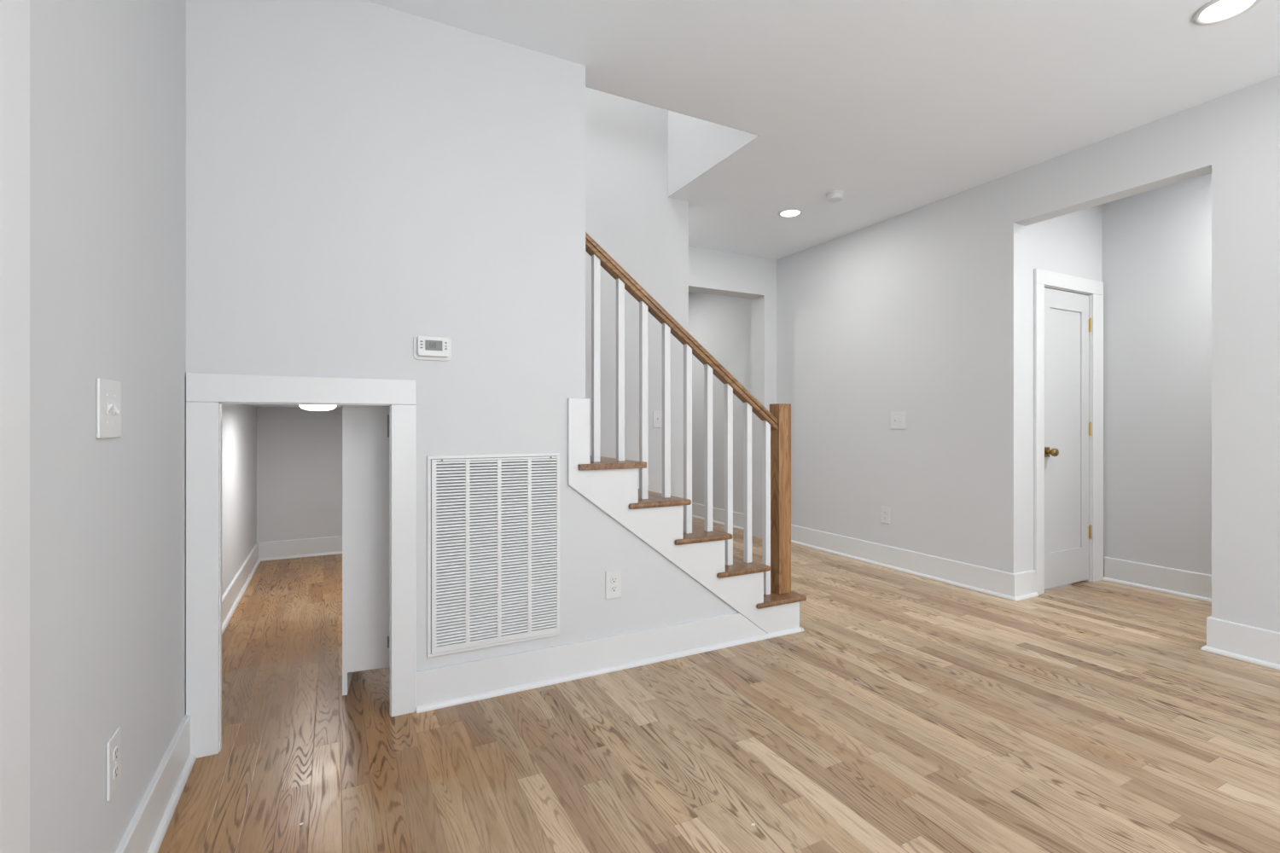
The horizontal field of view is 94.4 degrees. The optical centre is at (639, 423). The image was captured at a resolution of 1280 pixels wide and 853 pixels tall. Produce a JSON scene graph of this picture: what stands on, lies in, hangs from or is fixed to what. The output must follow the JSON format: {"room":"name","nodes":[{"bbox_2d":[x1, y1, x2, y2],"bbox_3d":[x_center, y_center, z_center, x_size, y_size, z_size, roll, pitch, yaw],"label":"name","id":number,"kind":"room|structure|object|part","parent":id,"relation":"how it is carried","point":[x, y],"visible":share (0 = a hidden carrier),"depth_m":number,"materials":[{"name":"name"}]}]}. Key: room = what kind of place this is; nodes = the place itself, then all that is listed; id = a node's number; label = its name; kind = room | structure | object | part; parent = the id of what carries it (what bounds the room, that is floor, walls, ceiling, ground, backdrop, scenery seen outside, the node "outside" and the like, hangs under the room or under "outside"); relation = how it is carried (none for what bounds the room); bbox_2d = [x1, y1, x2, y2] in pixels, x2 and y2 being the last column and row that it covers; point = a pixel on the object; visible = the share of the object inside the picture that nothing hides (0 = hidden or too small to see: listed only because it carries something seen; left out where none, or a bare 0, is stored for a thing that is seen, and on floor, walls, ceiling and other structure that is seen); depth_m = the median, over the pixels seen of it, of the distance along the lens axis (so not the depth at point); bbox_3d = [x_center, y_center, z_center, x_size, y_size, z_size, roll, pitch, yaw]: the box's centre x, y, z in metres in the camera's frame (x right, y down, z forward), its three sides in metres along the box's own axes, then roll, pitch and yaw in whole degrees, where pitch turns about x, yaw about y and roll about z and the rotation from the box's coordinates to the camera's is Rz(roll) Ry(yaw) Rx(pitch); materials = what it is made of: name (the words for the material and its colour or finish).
{"room":"empty living room","nodes":[
{"label":"empty living room","id":0,"kind":"room"},
{"bbox_2d":[29,0,186,852],"bbox_3d":[-0.222,-0.237,-0.692,0.150,2.735,5.976,0,0,-27],"label":"wall","id":1,"kind":"structure","parent":0,"point":[107,78],"depth_m":1.27,"materials":[{"name":"white paint"}]},
{"bbox_2d":[0,0,29,852],"bbox_3d":[-0.940,0.030,0.879,0.020,2.200,0.097,0,0,-27],"label":"trim","id":2,"kind":"structure","parent":1,"relation":"attached to","point":[14,14],"depth_m":0.88,"materials":[{"name":"white paint"}]},
{"bbox_2d":[96,378,121,438],"bbox_3d":[-1.163,-0.031,1.305,0.016,0.128,0.142,0,0,-27],"label":"light switch","id":3,"kind":"object","parent":1,"relation":"attached to","point":[108,392],"visible":1,"depth_m":1.29,"materials":[{"name":"white plastic"}]},
{"bbox_2d":[106,727,120,802],"bbox_3d":[-1.180,0.764,1.330,0.008,0.130,0.079,0,0,-27],"label":"wall outlet","id":4,"kind":"object","parent":1,"relation":"attached to","point":[113,743],"visible":1,"depth_m":1.32,"materials":[{"name":"white plastic"}]},
{"bbox_2d":[112,763,118,780],"bbox_3d":[-1.178,0.784,1.331,0.002,0.028,0.034,0,0,-27],"label":"receptacle","id":5,"kind":"object","parent":4,"relation":"attached to","point":[115,766],"depth_m":1.33,"materials":[{"name":"grey plastic"}]},
{"bbox_2d":[112,745,118,762],"bbox_3d":[-1.178,0.744,1.331,0.002,0.028,0.034,0,0,-27],"label":"receptacle","id":6,"kind":"object","parent":4,"relation":"attached to","point":[115,748],"depth_m":1.33,"materials":[{"name":"grey plastic"}]},
{"bbox_2d":[115,715,196,852],"bbox_3d":[-1.235,1.054,1.459,0.031,0.152,1.188,0,0,-27],"label":"baseboard","id":7,"kind":"structure","parent":1,"relation":"attached to","point":[146,832],"depth_m":1.66,"materials":[{"name":"white paint"}]},
{"bbox_2d":[221,403,342,596],"bbox_3d":[-2.028,0.499,3.656,1.075,1.262,3.362,0,0,-27],"label":"wall","id":8,"kind":"structure","parent":0,"point":[282,467],"depth_m":4.92,"materials":[{"name":"white paint"}]},
{"bbox_2d":[221,535,342,634],"bbox_3d":[-1.987,1.055,3.621,0.915,0.150,3.262,0,0,-27],"label":"baseboard","id":9,"kind":"structure","parent":8,"relation":"attached to","point":[262,551],"depth_m":4.88,"materials":[{"name":"white paint"}]},
{"bbox_2d":[246,404,342,407],"bbox_3d":[-2.058,-0.182,3.715,1.075,0.100,3.230,0,0,-27],"label":"ceiling","id":10,"kind":"structure","parent":0,"point":[254,405],"depth_m":4.49,"materials":[{"name":"white paint"}]},
{"bbox_2d":[299,404,336,410],"bbox_3d":[-2.078,-0.106,3.823,0.230,0.052,0.230,0,0,-27],"label":"closet light","id":11,"kind":"object","parent":10,"relation":"attached to","point":[305,407],"visible":0.57,"depth_m":3.75,"materials":[{"name":"white plastic"}]},
{"bbox_2d":[186,0,758,670],"bbox_3d":[-0.517,-1.470,2.608,2.983,5.200,0.154,0,0,-27],"label":"wall","id":12,"kind":"structure","parent":0,"point":[364,178],"depth_m":2.33,"materials":[{"name":"white paint"}]},
{"bbox_2d":[186,401,219,758],"bbox_3d":[-1.484,0.529,2.010,0.090,1.201,0.018,0,0,-27],"label":"trim","id":13,"kind":"structure","parent":12,"relation":"attached to","point":[202,418],"depth_m":2.00,"materials":[{"name":"white paint"}]},
{"bbox_2d":[186,372,416,405],"bbox_3d":[-1.201,-0.120,2.156,0.726,0.096,0.018,0,0,-27],"label":"trim","id":14,"kind":"structure","parent":12,"relation":"attached to","point":[200,387],"depth_m":2.13,"materials":[{"name":"white paint"}]},
{"bbox_2d":[219,401,390,751],"bbox_3d":[-1.210,0.528,2.173,0.550,1.203,0.028,0,0,-27],"label":"trim","id":15,"kind":"structure","parent":12,"relation":"attached to","point":[220,403],"depth_m":2.05,"materials":[{"name":"white paint"}]},
{"bbox_2d":[342,405,389,695],"bbox_3d":[-1.163,0.512,2.666,0.280,1.234,0.371,0,0,-20],"label":"door","id":16,"kind":"structure","parent":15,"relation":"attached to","point":[365,428],"depth_m":2.48,"materials":[{"name":"grey wood"}]},
{"bbox_2d":[390,404,416,716],"bbox_3d":[-0.919,0.529,2.303,0.090,1.201,0.018,0,0,-27],"label":"trim","id":17,"kind":"structure","parent":12,"relation":"attached to","point":[403,416],"depth_m":2.29,"materials":[{"name":"white paint"}]},
{"bbox_2d":[413,335,451,360],"bbox_3d":[-0.821,-0.298,2.348,0.143,0.097,0.027,0,0,-27],"label":"thermostat","id":18,"kind":"object","parent":12,"relation":"attached to","point":[425,347],"visible":1,"depth_m":2.34,"materials":[{"name":"white plastic"}]},
{"bbox_2d":[427,453,559,657],"bbox_3d":[-0.596,0.530,2.472,0.553,0.801,0.015,0,0,-27],"label":"air vent","id":19,"kind":"object","parent":12,"relation":"in","point":[493,520],"visible":1,"depth_m":2.46,"materials":[{"name":"white metal"}]},
{"bbox_3d":[-0.762,0.521,2.386,0.113,0.734,0.009,0,0,-27],"label":"louver panel","id":20,"kind":"part","parent":19,"relation":"part of","materials":[{"name":"white metal"}]},
{"bbox_3d":[-0.647,0.521,2.446,0.113,0.734,0.009,0,0,-27],"label":"louver panel","id":21,"kind":"part","parent":19,"relation":"part of","materials":[{"name":"white metal"}]},
{"bbox_3d":[-0.531,0.521,2.506,0.113,0.734,0.009,0,0,-27],"label":"louver panel","id":22,"kind":"part","parent":19,"relation":"part of","materials":[{"name":"white metal"}]},
{"bbox_3d":[-0.416,0.521,2.566,0.113,0.734,0.009,0,0,-27],"label":"louver panel","id":23,"kind":"part","parent":19,"relation":"part of","materials":[{"name":"white metal"}]},
{"bbox_2d":[416,612,801,713],"bbox_3d":[-0.004,1.053,2.770,1.965,0.154,0.031,0,0,-27],"label":"baseboard","id":24,"kind":"structure","parent":12,"relation":"attached to","point":[445,686],"depth_m":2.62,"materials":[{"name":"white paint"}]},
{"bbox_2d":[605,569,621,599],"bbox_3d":[-0.121,0.741,2.722,0.079,0.130,0.008,0,0,-27],"label":"wall outlet","id":25,"kind":"object","parent":12,"relation":"attached to","point":[613,578],"visible":1,"depth_m":2.72,"materials":[{"name":"white plastic"}]},
{"bbox_2d":[610,585,616,592],"bbox_3d":[-0.119,0.761,2.719,0.034,0.028,0.002,0,0,-27],"label":"receptacle","id":26,"kind":"object","parent":25,"relation":"attached to","point":[613,588],"depth_m":2.72,"materials":[{"name":"grey plastic"}]},
{"bbox_2d":[610,576,617,583],"bbox_3d":[-0.119,0.721,2.719,0.034,0.028,0.002,0,0,-27],"label":"receptacle","id":27,"kind":"object","parent":25,"relation":"attached to","point":[613,579],"depth_m":2.72,"materials":[{"name":"grey plastic"}]},
{"bbox_2d":[585,87,688,498],"bbox_3d":[-1.025,-1.470,3.645,3.035,5.200,0.125,0,0,-27],"label":"wall","id":28,"kind":"structure","parent":0,"point":[646,234],"depth_m":4.09,"materials":[{"name":"white paint"}]},
{"bbox_2d":[652,411,661,427],"bbox_3d":[0.126,-0.026,4.162,0.072,0.117,0.016,0,0,-27],"label":"light switch","id":29,"kind":"object","parent":28,"relation":"attached to","point":[656,415],"visible":0.83,"depth_m":4.16,"materials":[{"name":"white plastic"}]},
{"bbox_2d":[668,110,759,197],"bbox_3d":[0.484,-2.837,3.785,0.120,2.465,1.015,0,0,-27],"label":"wall","id":30,"kind":"structure","parent":0,"point":[695,146],"depth_m":3.90,"materials":[{"name":"white paint"}]},
{"bbox_2d":[157,517,1279,852],"bbox_3d":[1.170,1.180,2.578,5.950,0.100,10.900,0,0,-27],"label":"floor","id":31,"kind":"structure","parent":0,"point":[907,713],"depth_m":2.12,"materials":[{"name":"brown wood"}]},
{"bbox_2d":[567,398,806,634],"bbox_3d":[-0.658,0.278,3.087,2.913,1.705,1.202,0,0,-27],"label":"staircase","id":32,"kind":"structure","parent":31,"relation":"on","point":[610,485],"depth_m":2.85,"materials":[{"name":"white wood"}]},
{"bbox_2d":[585,232,791,594],"bbox_3d":[0.266,0.001,3.035,1.248,1.878,0.088,0,0,-27],"label":"stair railing","id":33,"kind":"object","parent":32,"relation":"on","point":[776,422],"visible":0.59,"depth_m":3.03,"materials":[{"name":"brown wood"}]},
{"bbox_3d":[0.233,-0.433,3.018,1.152,0.946,0.060,0,0,-27],"label":"handrail","id":34,"kind":"part","parent":33,"relation":"part of","materials":[{"name":"brown wood"}]},
{"bbox_3d":[0.782,0.417,3.302,0.085,1.047,0.085,0,0,-27],"label":"newel post","id":35,"kind":"part","parent":33,"relation":"part of","materials":[{"name":"brown wood"}]},
{"bbox_2d":[688,245,776,538],"bbox_3d":[0.108,-0.237,5.302,2.673,2.735,0.209,0,0,-27],"label":"wall","id":36,"kind":"structure","parent":0,"point":[715,272],"depth_m":5.77,"materials":[{"name":"white paint"}]},
{"bbox_2d":[365,0,1279,260],"bbox_3d":[1.170,-1.745,2.578,5.950,0.280,10.900,0,0,-27],"label":"ceiling","id":37,"kind":"structure","parent":0,"point":[896,107],"depth_m":2.75,"materials":[{"name":"white paint"}]},
{"bbox_2d":[778,208,802,217],"bbox_3d":[1.146,-1.600,4.520,0.184,0.009,0.184,0,0,-27],"label":"recessed light","id":38,"kind":"object","parent":37,"relation":"in","point":[791,212],"visible":1,"depth_m":4.50,"materials":[{"name":"white plastic"}]},
{"bbox_2d":[826,190,843,202],"bbox_3d":[1.363,-1.580,4.145,0.120,0.050,0.120,0,0,-27],"label":"smoke detector","id":39,"kind":"object","parent":37,"relation":"attached to","point":[836,195],"visible":1,"depth_m":4.11,"materials":[{"name":"white plastic"}]},
{"bbox_2d":[1192,0,1261,24],"bbox_3d":[2.263,-1.600,2.283,0.196,0.009,0.196,0,0,-27],"label":"recessed light","id":40,"kind":"object","parent":37,"relation":"in","point":[1215,11],"visible":1,"depth_m":2.29,"materials":[{"name":"white plastic"}]},
{"bbox_2d":[688,75,1279,632],"bbox_3d":[2.691,-0.237,3.366,0.130,2.735,10.500,0,0,-27],"label":"wall","id":41,"kind":"structure","parent":0,"point":[920,312],"depth_m":4.06,"materials":[{"name":"white paint"}]},
{"bbox_2d":[880,506,890,523],"bbox_3d":[1.935,0.728,4.672,0.008,0.128,0.083,0,0,-27],"label":"wall outlet","id":42,"kind":"object","parent":41,"relation":"attached to","point":[885,512],"visible":1,"depth_m":4.67,"materials":[{"name":"white plastic"}]},
{"bbox_2d":[890,412,906,429],"bbox_3d":[1.987,-0.020,4.565,0.016,0.132,0.140,0,0,-27],"label":"light switch","id":43,"kind":"object","parent":41,"relation":"attached to","point":[898,419],"visible":1,"depth_m":4.56,"materials":[{"name":"white plastic"}]},
{"bbox_2d":[692,502,1279,670],"bbox_3d":[2.665,1.048,3.353,0.370,0.165,10.500,0,0,-27],"label":"baseboard","id":44,"kind":"structure","parent":41,"relation":"attached to","point":[1258,646],"depth_m":4.04,"materials":[{"name":"white paint"}]},
{"bbox_2d":[1025,203,1102,570],"bbox_3d":[2.844,-0.237,4.367,1.063,2.735,0.600,0,0,-27],"label":"wall","id":45,"kind":"structure","parent":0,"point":[1071,244],"depth_m":3.97,"materials":[{"name":"white paint"}]},
{"bbox_2d":[1033,268,1103,594],"bbox_3d":[2.936,0.058,4.134,0.831,2.144,0.138,0,0,-27],"label":"door frame","id":46,"kind":"structure","parent":45,"relation":"attached to","point":[1096,301],"depth_m":4.18,"materials":[{"name":"white paint"}]},
{"bbox_2d":[1044,287,1091,589],"bbox_3d":[2.951,0.103,4.070,0.600,2.018,0.104,0,0,-27],"label":"door","id":47,"kind":"structure","parent":46,"relation":"in","point":[1067,324],"depth_m":4.09,"materials":[{"name":"white paint"}]},
{"bbox_3d":[2.739,0.195,3.936,0.055,0.055,0.061,0,0,-27],"label":"knob","id":48,"kind":"part","parent":47,"relation":"part of","materials":[{"name":"gold metal"}]},
{"bbox_3d":[2.930,0.048,4.098,0.402,1.668,0.017,0,0,-27],"label":"panel","id":49,"kind":"part","parent":47,"relation":"part of","materials":[{"name":"white paint"}]},
{"bbox_2d":[1102,173,1211,577],"bbox_3d":[3.600,-0.237,2.907,1.063,2.735,2.688,0,0,-27],"label":"wall","id":50,"kind":"structure","parent":0,"point":[1157,243],"depth_m":4.00,"materials":[{"name":"white paint"}]},
{"bbox_2d":[1102,557,1211,602],"bbox_3d":[3.928,1.048,3.135,0.031,0.165,2.550,0,0,-27],"label":"baseboard","id":51,"kind":"structure","parent":50,"relation":"attached to","point":[1190,584],"depth_m":3.98,"materials":[{"name":"white paint"}]}
]}

